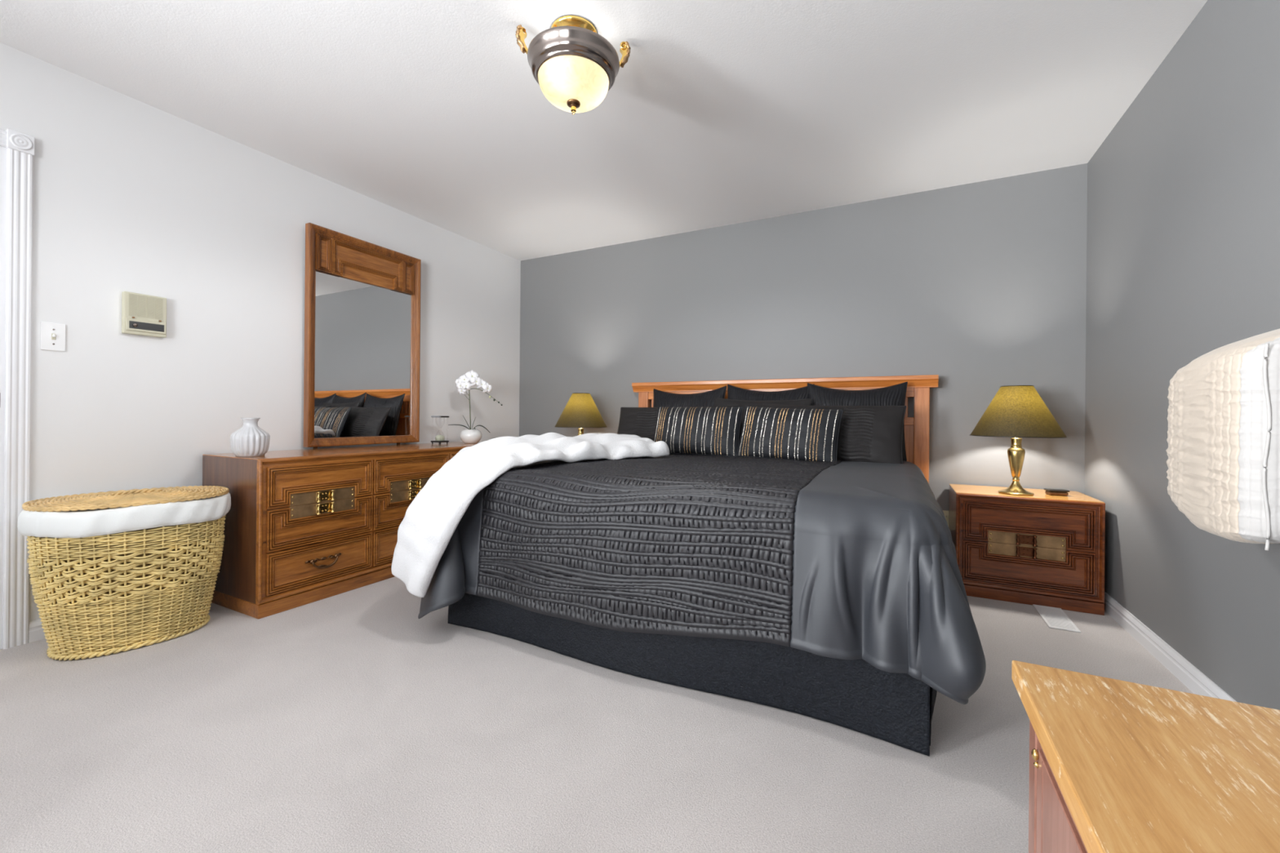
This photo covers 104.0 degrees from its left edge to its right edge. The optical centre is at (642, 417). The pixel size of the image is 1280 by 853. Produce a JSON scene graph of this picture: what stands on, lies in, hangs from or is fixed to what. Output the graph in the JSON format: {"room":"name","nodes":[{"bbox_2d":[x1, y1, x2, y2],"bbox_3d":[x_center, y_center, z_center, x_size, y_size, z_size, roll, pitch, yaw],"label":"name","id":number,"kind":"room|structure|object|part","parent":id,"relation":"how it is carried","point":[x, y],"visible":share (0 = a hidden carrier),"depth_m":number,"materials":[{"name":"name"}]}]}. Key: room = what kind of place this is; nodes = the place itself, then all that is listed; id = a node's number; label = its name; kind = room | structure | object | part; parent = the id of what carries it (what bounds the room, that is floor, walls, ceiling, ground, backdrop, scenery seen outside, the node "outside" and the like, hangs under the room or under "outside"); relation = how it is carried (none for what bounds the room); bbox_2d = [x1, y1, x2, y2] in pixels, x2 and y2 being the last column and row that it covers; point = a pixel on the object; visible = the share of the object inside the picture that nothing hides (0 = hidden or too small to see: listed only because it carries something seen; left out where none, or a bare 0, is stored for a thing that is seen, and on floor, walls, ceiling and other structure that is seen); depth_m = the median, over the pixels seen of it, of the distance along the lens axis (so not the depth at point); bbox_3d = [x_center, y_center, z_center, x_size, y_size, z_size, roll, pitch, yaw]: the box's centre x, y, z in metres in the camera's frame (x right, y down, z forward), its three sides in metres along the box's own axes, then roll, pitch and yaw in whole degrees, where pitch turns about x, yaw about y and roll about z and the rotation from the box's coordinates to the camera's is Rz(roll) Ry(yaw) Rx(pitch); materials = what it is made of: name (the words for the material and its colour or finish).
{"room":"bedroom","nodes":[
{"label":"bedroom","id":0,"kind":"room"},
{"bbox_2d":[0,42,520,621],"bbox_3d":[-2.797,-0.285,1.727,0.120,2.440,6.900,1,0,27],"label":"wall","id":1,"kind":"structure","parent":0,"point":[130,194],"depth_m":2.52,"materials":[{"name":"white paint"}]},
{"bbox_2d":[0,146,7,648],"bbox_3d":[-2.812,-0.077,1.700,0.122,2.025,0.790,1,0,27],"label":"door","id":2,"kind":"structure","parent":1,"relation":"in","point":[3,151],"depth_m":2.02,"materials":[{"name":"white"}]},
{"bbox_2d":[0,128,35,648],"bbox_3d":[-2.746,-0.114,1.667,0.028,2.099,0.925,1,0,27],"label":"trim","id":3,"kind":"structure","parent":1,"relation":"attached to","point":[20,147],"depth_m":2.04,"materials":[{"name":"white wood"}]},
{"bbox_2d":[28,618,45,643],"bbox_3d":[-1.863,0.901,3.423,0.014,0.085,3.019,1,0,27],"label":"baseboard","id":4,"kind":"structure","parent":1,"relation":"attached to","point":[36,631],"depth_m":2.09,"materials":[{"name":"white"}]},
{"bbox_2d":[40,321,65,351],"bbox_3d":[-2.511,-0.343,2.134,0.016,0.118,0.070,1,0,27],"label":"light switch","id":5,"kind":"object","parent":1,"relation":"attached to","point":[52,335],"visible":1,"depth_m":2.13,"materials":[{"name":"white plastic"}]},
{"bbox_2d":[121,291,166,337],"bbox_3d":[-2.367,-0.486,2.382,0.045,0.194,0.152,1,0,27],"label":"intercom","id":6,"kind":"object","parent":1,"relation":"attached to","point":[142,314],"visible":1,"depth_m":2.37,"materials":[{"name":"beige plastic"}]},
{"bbox_3d":[-2.358,-0.432,2.379,0.007,0.056,0.142,1,0,27],"label":"control door","id":7,"kind":"part","parent":6,"relation":"part of","materials":[{"name":"beige plastic"}]},
{"bbox_2d":[128,293,163,319],"bbox_3d":[-2.359,-0.525,2.378,0.003,0.102,0.120,1,0,27],"label":"speaker grille","id":8,"kind":"object","parent":6,"relation":"attached to","point":[141,306],"depth_m":2.38,"materials":[{"name":"beige plastic"}]},
{"bbox_2d":[0,576,1193,852],"bbox_3d":[-0.899,1.003,0.749,4.411,0.100,7.140,1,0,27],"label":"floor","id":9,"kind":"structure","parent":0,"point":[352,721],"depth_m":1.44,"materials":[{"name":"grey carpet"}]},
{"bbox_2d":[17,485,231,660],"bbox_3d":[-2.183,0.625,2.154,0.492,0.629,0.640,1,0,38],"label":"laundry hamper","id":10,"kind":"object","parent":9,"relation":"on","point":[111,571],"visible":1,"depth_m":1.99,"materials":[{"name":"yellow wicker"}]},
{"bbox_3d":[-2.181,0.336,2.155,0.455,0.028,0.599,1,0,38],"label":"lid","id":11,"kind":"part","parent":10,"relation":"part of","materials":[{"name":"beige wicker"}]},
{"bbox_3d":[-2.157,0.322,2.137,0.018,0.023,0.156,1,0,38],"label":"lid handle","id":12,"kind":"part","parent":10,"relation":"part of","materials":[{"name":"beige wicker"}]},
{"bbox_2d":[202,441,479,619],"bbox_3d":[-1.640,0.572,3.207,0.561,0.748,1.688,1,0,27],"label":"dresser","id":13,"kind":"object","parent":9,"relation":"on","point":[304,526],"visible":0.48,"depth_m":2.56,"materials":[{"name":"brown wood"}]},
{"bbox_2d":[230,417,270,457],"bbox_3d":[-1.960,0.099,2.502,0.158,0.191,0.158,1,0,27],"label":"vase","id":14,"kind":"object","parent":13,"relation":"on","point":[250,440],"visible":1,"depth_m":2.46,"materials":[{"name":"grey ceramic"}]},
{"bbox_3d":[-1.665,0.753,2.612,0.024,0.198,0.532,1,0,27],"label":"drawer","id":15,"kind":"part","parent":13,"relation":"part of","materials":[{"name":"brown wood"}]},
{"bbox_3d":[-1.663,0.546,2.612,0.024,0.199,0.532,1,0,27],"label":"drawer","id":16,"kind":"part","parent":13,"relation":"part of","materials":[{"name":"brown wood"}]},
{"bbox_3d":[-1.662,0.339,2.612,0.024,0.199,0.532,1,0,27],"label":"drawer","id":17,"kind":"part","parent":13,"relation":"part of","materials":[{"name":"brown wood"}]},
{"bbox_3d":[-1.662,0.474,2.611,0.004,0.061,0.330,1,0,27],"label":"brass plate","id":18,"kind":"part","parent":13,"relation":"part of","materials":[{"name":"gold metal"}]},
{"bbox_3d":[-1.662,0.411,2.611,0.004,0.061,0.330,1,0,27],"label":"brass plate","id":19,"kind":"part","parent":13,"relation":"part of","materials":[{"name":"gold metal"}]},
{"bbox_3d":[-1.653,0.756,2.606,0.033,0.059,0.185,1,0,27],"label":"drawer pull","id":20,"kind":"part","parent":13,"relation":"part of","materials":[{"name":"brown metal"}]},
{"bbox_3d":[-1.649,0.474,2.605,0.026,0.057,0.094,1,0,27],"label":"drawer pull","id":21,"kind":"part","parent":13,"relation":"part of","materials":[{"name":"gold metal"}]},
{"bbox_3d":[-1.649,0.411,2.605,0.026,0.057,0.094,1,0,27],"label":"drawer pull","id":22,"kind":"part","parent":13,"relation":"part of","materials":[{"name":"gold metal"}]},
{"bbox_3d":[-1.650,0.200,3.213,0.530,0.004,1.688,1,0,27],"label":"panel","id":23,"kind":"part","parent":13,"relation":"part of","materials":[{"name":"brown wood"}]},
{"bbox_3d":[-1.422,0.542,3.095,0.006,0.636,1.644,1,0,27],"label":"frame","id":24,"kind":"part","parent":13,"relation":"part of","materials":[{"name":"brown wood"}]},
{"bbox_3d":[-1.413,0.542,3.090,0.025,0.676,1.688,1,0,27],"label":"frame","id":25,"kind":"part","parent":13,"relation":"part of","materials":[{"name":"brown wood"}]},
{"bbox_2d":[303,222,421,448],"bbox_3d":[-1.838,-0.484,3.355,0.046,1.360,0.785,1,0,27],"label":"dresser mirror","id":26,"kind":"object","parent":13,"relation":"on","point":[362,298],"visible":1,"depth_m":3.30,"materials":[{"name":"brown wood"}]},
{"bbox_2d":[314,270,411,438],"bbox_3d":[-1.850,-0.381,3.361,0.004,1.034,0.689,1,0,27],"label":"mirror glass","id":27,"kind":"object","parent":26,"relation":"attached to","point":[362,326],"depth_m":3.32,"materials":[{"name":"grey"}]},
{"bbox_3d":[-1.838,-1.007,3.357,0.017,0.222,0.693,1,0,27],"label":"crest panel","id":28,"kind":"part","parent":26,"relation":"part of","materials":[{"name":"brown wood"}]},
{"bbox_3d":[-1.418,0.755,3.095,0.024,0.198,0.532,1,0,27],"label":"drawer","id":29,"kind":"part","parent":13,"relation":"part of","materials":[{"name":"brown wood"}]},
{"bbox_3d":[-1.416,0.548,3.095,0.024,0.199,0.532,1,0,27],"label":"drawer","id":30,"kind":"part","parent":13,"relation":"part of","materials":[{"name":"brown wood"}]},
{"bbox_3d":[-1.415,0.476,3.095,0.004,0.061,0.330,1,0,27],"label":"brass plate","id":31,"kind":"part","parent":13,"relation":"part of","materials":[{"name":"gold metal"}]},
{"bbox_3d":[-1.414,0.413,3.095,0.004,0.061,0.330,1,0,27],"label":"brass plate","id":32,"kind":"part","parent":13,"relation":"part of","materials":[{"name":"gold metal"}]},
{"bbox_3d":[-1.414,0.341,3.095,0.024,0.199,0.532,1,0,27],"label":"drawer","id":33,"kind":"part","parent":13,"relation":"part of","materials":[{"name":"brown wood"}]},
{"bbox_3d":[-1.402,0.476,3.088,0.026,0.057,0.094,1,0,27],"label":"drawer pull","id":34,"kind":"part","parent":13,"relation":"part of","materials":[{"name":"gold metal"}]},
{"bbox_3d":[-1.401,0.413,3.088,0.026,0.057,0.094,1,0,27],"label":"drawer pull","id":35,"kind":"part","parent":13,"relation":"part of","materials":[{"name":"gold metal"}]},
{"bbox_2d":[431,416,448,444],"bbox_3d":[-1.504,0.095,3.720,0.090,0.207,0.090,1,0,19],"label":"hourglass","id":36,"kind":"object","parent":13,"relation":"on","point":[439,438],"visible":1,"depth_m":3.69,"materials":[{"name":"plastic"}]},
{"bbox_3d":[-1.505,0.181,3.720,0.090,0.011,0.090,1,0,19],"label":"plate","id":37,"kind":"part","parent":36,"relation":"part of","materials":[{"name":"black plastic"}]},
{"bbox_3d":[-1.166,0.344,3.578,0.024,0.199,0.532,1,0,27],"label":"drawer","id":38,"kind":"part","parent":13,"relation":"part of","materials":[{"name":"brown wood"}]},
{"bbox_2d":[448,369,502,443],"bbox_3d":[-1.281,-0.081,3.830,0.374,0.564,0.175,1,0,3],"label":"potted orchid","id":39,"kind":"object","parent":13,"relation":"on","point":[467,436],"visible":1,"depth_m":3.81,"materials":[{"name":"white plant"}]},
{"bbox_3d":[-1.381,-0.244,3.805,0.082,0.074,0.045,1,0,27],"label":"flower","id":40,"kind":"part","parent":39,"relation":"part of","materials":[{"name":"white plant"}]},
{"bbox_3d":[-1.375,-0.208,3.819,0.076,0.069,0.052,1,0,27],"label":"flower","id":41,"kind":"part","parent":39,"relation":"part of","materials":[{"name":"white plant"}]},
{"bbox_3d":[-1.359,-0.291,3.827,0.088,0.087,0.063,1,0,27],"label":"flower","id":42,"kind":"part","parent":39,"relation":"part of","materials":[{"name":"white plant"}]},
{"bbox_3d":[-1.340,-0.242,3.810,0.071,0.074,0.065,1,0,27],"label":"flower","id":43,"kind":"part","parent":39,"relation":"part of","materials":[{"name":"white plant"}]},
{"bbox_3d":[-1.315,0.148,3.838,0.161,0.106,0.161,1,0,27],"label":"pot","id":44,"kind":"part","parent":39,"relation":"part of","materials":[{"name":"white ceramic"}]},
{"bbox_3d":[-1.302,-0.316,3.834,0.079,0.094,0.092,1,0,27],"label":"flower","id":45,"kind":"part","parent":39,"relation":"part of","materials":[{"name":"white plant"}]},
{"bbox_3d":[-1.270,-0.279,3.828,0.054,0.087,0.093,1,0,27],"label":"flower","id":46,"kind":"part","parent":39,"relation":"part of","materials":[{"name":"white plant"}]},
{"bbox_3d":[-1.239,-0.259,3.861,0.055,0.078,0.081,1,0,27],"label":"flower","id":47,"kind":"part","parent":39,"relation":"part of","materials":[{"name":"white plant"}]},
{"bbox_3d":[-1.239,-0.091,3.860,0.287,0.386,0.007,1,0,-17],"label":"stem","id":48,"kind":"part","parent":39,"relation":"part of","materials":[{"name":"green plant"}]},
{"bbox_3d":[-1.195,-0.229,3.861,0.051,0.078,0.086,1,0,27],"label":"flower","id":49,"kind":"part","parent":39,"relation":"part of","materials":[{"name":"white plant"}]},
{"bbox_2d":[447,374,938,756],"bbox_3d":[0.444,0.345,2.760,2.157,1.240,2.053,1,0,27],"label":"bed","id":50,"kind":"object","parent":9,"relation":"on","point":[857,695],"visible":0.18,"depth_m":1.75,"materials":[{"name":"black fabric"}]},
{"bbox_3d":[0.013,0.378,4.093,0.085,1.165,0.050,1,0,27],"label":"post","id":51,"kind":"part","parent":50,"relation":"part of","materials":[{"name":"brown wood"}]},
{"bbox_2d":[653,385,726,407],"bbox_3d":[0.326,0.018,3.749,0.614,0.503,0.178,1,0,30],"label":"pillow","id":52,"kind":"object","parent":50,"relation":"on","point":[661,398],"visible":0.16,"depth_m":3.73,"materials":[{"name":"black fabric"}]},
{"bbox_2d":[417,453,986,704],"bbox_3d":[0.280,0.559,2.559,2.256,0.679,1.887,1,0,27],"label":"duvet","id":53,"kind":"object","parent":50,"relation":"on","point":[842,560],"visible":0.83,"depth_m":1.72,"materials":[{"name":"grey fabric"}]},
{"bbox_2d":[391,432,669,597],"bbox_3d":[-0.501,0.424,2.657,1.498,0.680,0.517,1,0,-44],"label":"throw blanket","id":54,"kind":"object","parent":53,"relation":"on","point":[429,522],"visible":1,"depth_m":2.21,"materials":[{"name":"white fabric"}]},
{"bbox_2d":[617,404,739,440],"bbox_3d":[0.221,0.098,3.523,0.910,0.369,0.206,1,0,24],"label":"pillow sham","id":55,"kind":"object","parent":53,"relation":"on","point":[641,422],"visible":0.21,"depth_m":3.60,"materials":[{"name":"black fabric"}]},
{"bbox_2d":[653,406,743,457],"bbox_3d":[0.352,0.089,3.284,0.597,0.317,0.189,1,0,22],"label":"striped pillow","id":56,"kind":"object","parent":53,"relation":"on","point":[707,431],"visible":0.96,"depth_m":3.22,"materials":[{"name":"black fabric"}]},
{"bbox_2d":[714,397,811,443],"bbox_3d":[0.782,0.073,3.377,0.673,0.419,0.155,1,0,26],"label":"pillow sham","id":57,"kind":"object","parent":53,"relation":"on","point":[717,402],"visible":0.13,"depth_m":3.40,"materials":[{"name":"black fabric"}]},
{"bbox_2d":[737,406,843,462],"bbox_3d":[0.877,0.101,3.015,0.604,0.337,0.181,1,0,32],"label":"striped pillow","id":58,"kind":"object","parent":53,"relation":"on","point":[782,433],"visible":0.97,"depth_m":2.95,"materials":[{"name":"black fabric"}]},
{"bbox_2d":[763,404,906,463],"bbox_3d":[1.129,0.101,3.058,0.844,0.373,0.216,1,0,32],"label":"pillow sham","id":59,"kind":"object","parent":53,"relation":"on","point":[867,433],"visible":0.41,"depth_m":2.90,"materials":[{"name":"black fabric"}]},
{"bbox_2d":[727,383,814,400],"bbox_3d":[0.865,0.013,3.473,0.617,0.503,0.180,1,0,22],"label":"pillow","id":60,"kind":"object","parent":50,"relation":"on","point":[733,393],"visible":0.12,"depth_m":3.48,"materials":[{"name":"black fabric"}]},
{"bbox_3d":[0.900,-0.167,3.641,1.897,0.061,0.034,1,0,27],"label":"rail","id":61,"kind":"part","parent":50,"relation":"part of","materials":[{"name":"brown wood"}]},
{"bbox_3d":[0.896,-0.234,3.632,2.157,0.075,0.094,1,0,27],"label":"crown rail","id":62,"kind":"part","parent":50,"relation":"part of","materials":[{"name":"brown wood"}]},
{"bbox_2d":[807,381,907,461],"bbox_3d":[1.363,0.018,3.217,0.612,0.498,0.177,1,0,24],"label":"pillow","id":63,"kind":"object","parent":50,"relation":"on","point":[894,395],"visible":0.28,"depth_m":3.19,"materials":[{"name":"black fabric"}]},
{"bbox_3d":[0.899,0.019,3.641,1.897,0.050,0.034,1,0,27],"label":"rail","id":64,"kind":"part","parent":50,"relation":"part of","materials":[{"name":"brown wood"}]},
{"bbox_3d":[0.897,0.306,3.644,1.897,0.526,0.020,1,0,27],"label":"panel","id":65,"kind":"part","parent":50,"relation":"part of","materials":[{"name":"brown wood"}]},
{"bbox_3d":[1.777,0.395,3.189,0.085,1.165,0.050,1,0,27],"label":"post","id":66,"kind":"part","parent":50,"relation":"part of","materials":[{"name":"brown wood"}]},
{"bbox_2d":[948,484,1105,615],"bbox_3d":[2.107,0.701,2.807,0.627,0.558,0.454,1,0,27],"label":"nightstand","id":67,"kind":"object","parent":9,"relation":"on","point":[1041,548],"visible":0.98,"depth_m":2.62,"materials":[{"name":"brown wood"}]},
{"bbox_2d":[969,385,1067,495],"bbox_3d":[2.060,0.125,2.755,0.431,0.592,0.431,1,0,27],"label":"table lamp","id":68,"kind":"object","parent":67,"relation":"on","point":[1015,411],"visible":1,"depth_m":2.67,"materials":[{"name":"gold metal"}]},
{"bbox_3d":[2.063,-0.169,2.755,0.149,0.004,0.149,1,0,27],"label":"trim cord","id":69,"kind":"part","parent":68,"relation":"part of","materials":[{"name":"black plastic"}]},
{"bbox_3d":[2.062,-0.032,2.755,0.426,0.274,0.426,1,0,27],"label":"lampshade","id":70,"kind":"part","parent":68,"relation":"part of","materials":[{"name":"yellow fabric"}]},
{"bbox_3d":[2.061,0.105,2.755,0.431,0.004,0.431,1,0,27],"label":"trim cord","id":71,"kind":"part","parent":68,"relation":"part of","materials":[{"name":"gold metal"}]},
{"bbox_3d":[2.009,0.707,2.616,0.094,0.057,0.026,1,0,27],"label":"drawer pull","id":72,"kind":"part","parent":67,"relation":"part of","materials":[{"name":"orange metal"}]},
{"bbox_3d":[2.010,0.644,2.616,0.094,0.057,0.026,1,0,27],"label":"drawer pull","id":73,"kind":"part","parent":67,"relation":"part of","materials":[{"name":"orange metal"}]},
{"bbox_3d":[2.115,0.424,2.818,0.627,0.004,0.425,1,0,27],"label":"panel","id":74,"kind":"part","parent":67,"relation":"part of","materials":[{"name":"brown wood"}]},
{"bbox_3d":[2.015,0.707,2.629,0.330,0.061,0.004,1,0,27],"label":"brass plate","id":75,"kind":"part","parent":67,"relation":"part of","materials":[{"name":"gold metal"}]},
{"bbox_3d":[2.016,0.644,2.629,0.330,0.061,0.004,1,0,27],"label":"brass plate","id":76,"kind":"part","parent":67,"relation":"part of","materials":[{"name":"gold metal"}]},
{"bbox_3d":[2.018,0.670,2.634,0.583,0.450,0.006,1,0,27],"label":"frame","id":77,"kind":"part","parent":67,"relation":"part of","materials":[{"name":"brown wood"}]},
{"bbox_3d":[2.015,0.784,2.629,0.559,0.210,0.024,1,0,27],"label":"drawer","id":78,"kind":"part","parent":67,"relation":"part of","materials":[{"name":"brown wood"}]},
{"bbox_3d":[2.017,0.565,2.629,0.559,0.212,0.024,1,0,27],"label":"drawer","id":79,"kind":"part","parent":67,"relation":"part of","materials":[{"name":"brown wood"}]},
{"bbox_2d":[1044,488,1069,495],"bbox_3d":[2.247,0.407,2.712,0.092,0.030,0.064,1,0,15],"label":"trinket box","id":80,"kind":"object","parent":67,"relation":"on","point":[1049,491],"visible":1,"depth_m":2.69,"materials":[{"name":"brown metal"}]},
{"bbox_3d":[2.247,0.397,2.712,0.092,0.009,0.064,1,0,15],"label":"lid","id":81,"kind":"part","parent":80,"relation":"part of","materials":[{"name":"black plastic"}]},
{"bbox_2d":[1032,604,1080,632],"bbox_3d":[2.014,0.976,2.441,0.116,0.006,0.330,1,0,27],"label":"floor vent","id":82,"kind":"object","parent":9,"relation":"in","point":[1054,617],"visible":1,"depth_m":2.42,"materials":[{"name":"white metal"}]},
{"bbox_2d":[1011,660,1279,852],"bbox_3d":[0.611,0.667,0.026,0.765,0.600,1.250,1,0,27],"label":"base cabinet","id":83,"kind":"object","parent":9,"relation":"on","point":[1116,766],"visible":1,"depth_m":0.54,"materials":[{"name":"brown wood"}]},
{"bbox_3d":[0.531,0.461,0.676,0.010,0.024,0.010,1,0,-15],"label":"hinge knob","id":84,"kind":"part","parent":83,"relation":"part of","materials":[{"name":"gold metal"}]},
{"bbox_3d":[0.565,0.682,0.706,0.027,0.569,0.036,1,0,27],"label":"corner post","id":85,"kind":"part","parent":83,"relation":"part of","materials":[{"name":"brown wood"}]},
{"bbox_3d":[0.476,0.672,0.551,0.014,0.446,0.281,1,0,27],"label":"door","id":86,"kind":"part","parent":83,"relation":"part of","materials":[{"name":"brown wood"}]},
{"bbox_3d":[-0.493,0.677,4.139,0.627,0.558,0.454,1,0,27],"label":"nightstand","id":87,"kind":"object","parent":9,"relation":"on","visible":0},
{"bbox_2d":[555,392,607,435],"bbox_3d":[-0.502,0.101,4.100,0.431,0.592,0.431,1,0,27],"label":"table lamp","id":88,"kind":"object","parent":87,"relation":"on","point":[580,411],"visible":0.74,"depth_m":3.98,"materials":[{"name":"yellow fabric"}]},
{"bbox_3d":[-0.502,0.081,4.100,0.431,0.004,0.431,1,0,27],"label":"trim cord","id":89,"kind":"part","parent":88,"relation":"part of","materials":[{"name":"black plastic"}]},
{"bbox_2d":[0,0,1207,260],"bbox_3d":[-0.876,-1.537,0.748,4.411,0.100,7.140,1,0,27],"label":"ceiling","id":90,"kind":"structure","parent":0,"point":[718,113],"depth_m":2.28,"materials":[{"name":"white paint"}]},
{"bbox_2d":[515,14,631,115],"bbox_3d":[-0.264,-1.324,1.930,0.360,0.314,0.351,1,0,27],"label":"ceiling light","id":91,"kind":"object","parent":90,"relation":"attached to","point":[574,66],"visible":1,"depth_m":1.84,"materials":[{"name":"gold metal"}]},
{"bbox_3d":[-0.265,-1.258,1.930,0.272,0.093,0.272,1,0,27],"label":"lamp shade","id":92,"kind":"part","parent":91,"relation":"part of","materials":[{"name":"white glass"}]},
{"bbox_3d":[-0.264,-1.292,1.930,0.024,0.220,0.024,1,0,27],"label":"rod","id":93,"kind":"part","parent":91,"relation":"part of","materials":[{"name":"gold metal"}]},
{"bbox_2d":[519,163,1087,511],"bbox_3d":[0.713,-0.253,3.872,4.411,2.440,0.120,1,0,27],"label":"wall","id":94,"kind":"structure","parent":0,"point":[980,287],"depth_m":3.39,"materials":[{"name":"grey paint"}]},
{"bbox_2d":[942,510,948,526],"bbox_3d":[1.922,0.653,3.175,0.074,0.120,0.010,1,0,27],"label":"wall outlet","id":95,"kind":"object","parent":94,"relation":"attached to","point":[945,513],"visible":0.3,"depth_m":3.17,"materials":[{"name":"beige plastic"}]},
{"bbox_2d":[1084,0,1279,710],"bbox_3d":[1.022,-0.249,-0.230,0.120,2.440,6.900,1,0,27],"label":"wall","id":96,"kind":"structure","parent":0,"point":[1183,227],"depth_m":1.88,"materials":[{"name":"grey paint"}]},
{"bbox_2d":[1103,591,1236,702],"bbox_3d":[0.951,0.927,-0.199,0.014,0.085,6.900,1,0,27],"label":"baseboard","id":97,"kind":"structure","parent":96,"relation":"attached to","point":[1198,683],"depth_m":1.96,"materials":[{"name":"white"}]},
{"bbox_2d":[1165,328,1279,551],"bbox_3d":[1.610,0.037,1.317,0.231,0.552,0.452,1,0,27],"label":"bag","id":98,"kind":"object","parent":96,"relation":"hanging from","point":[1223,463],"visible":1,"depth_m":1.24,"materials":[{"name":"beige fabric"}]}
]}

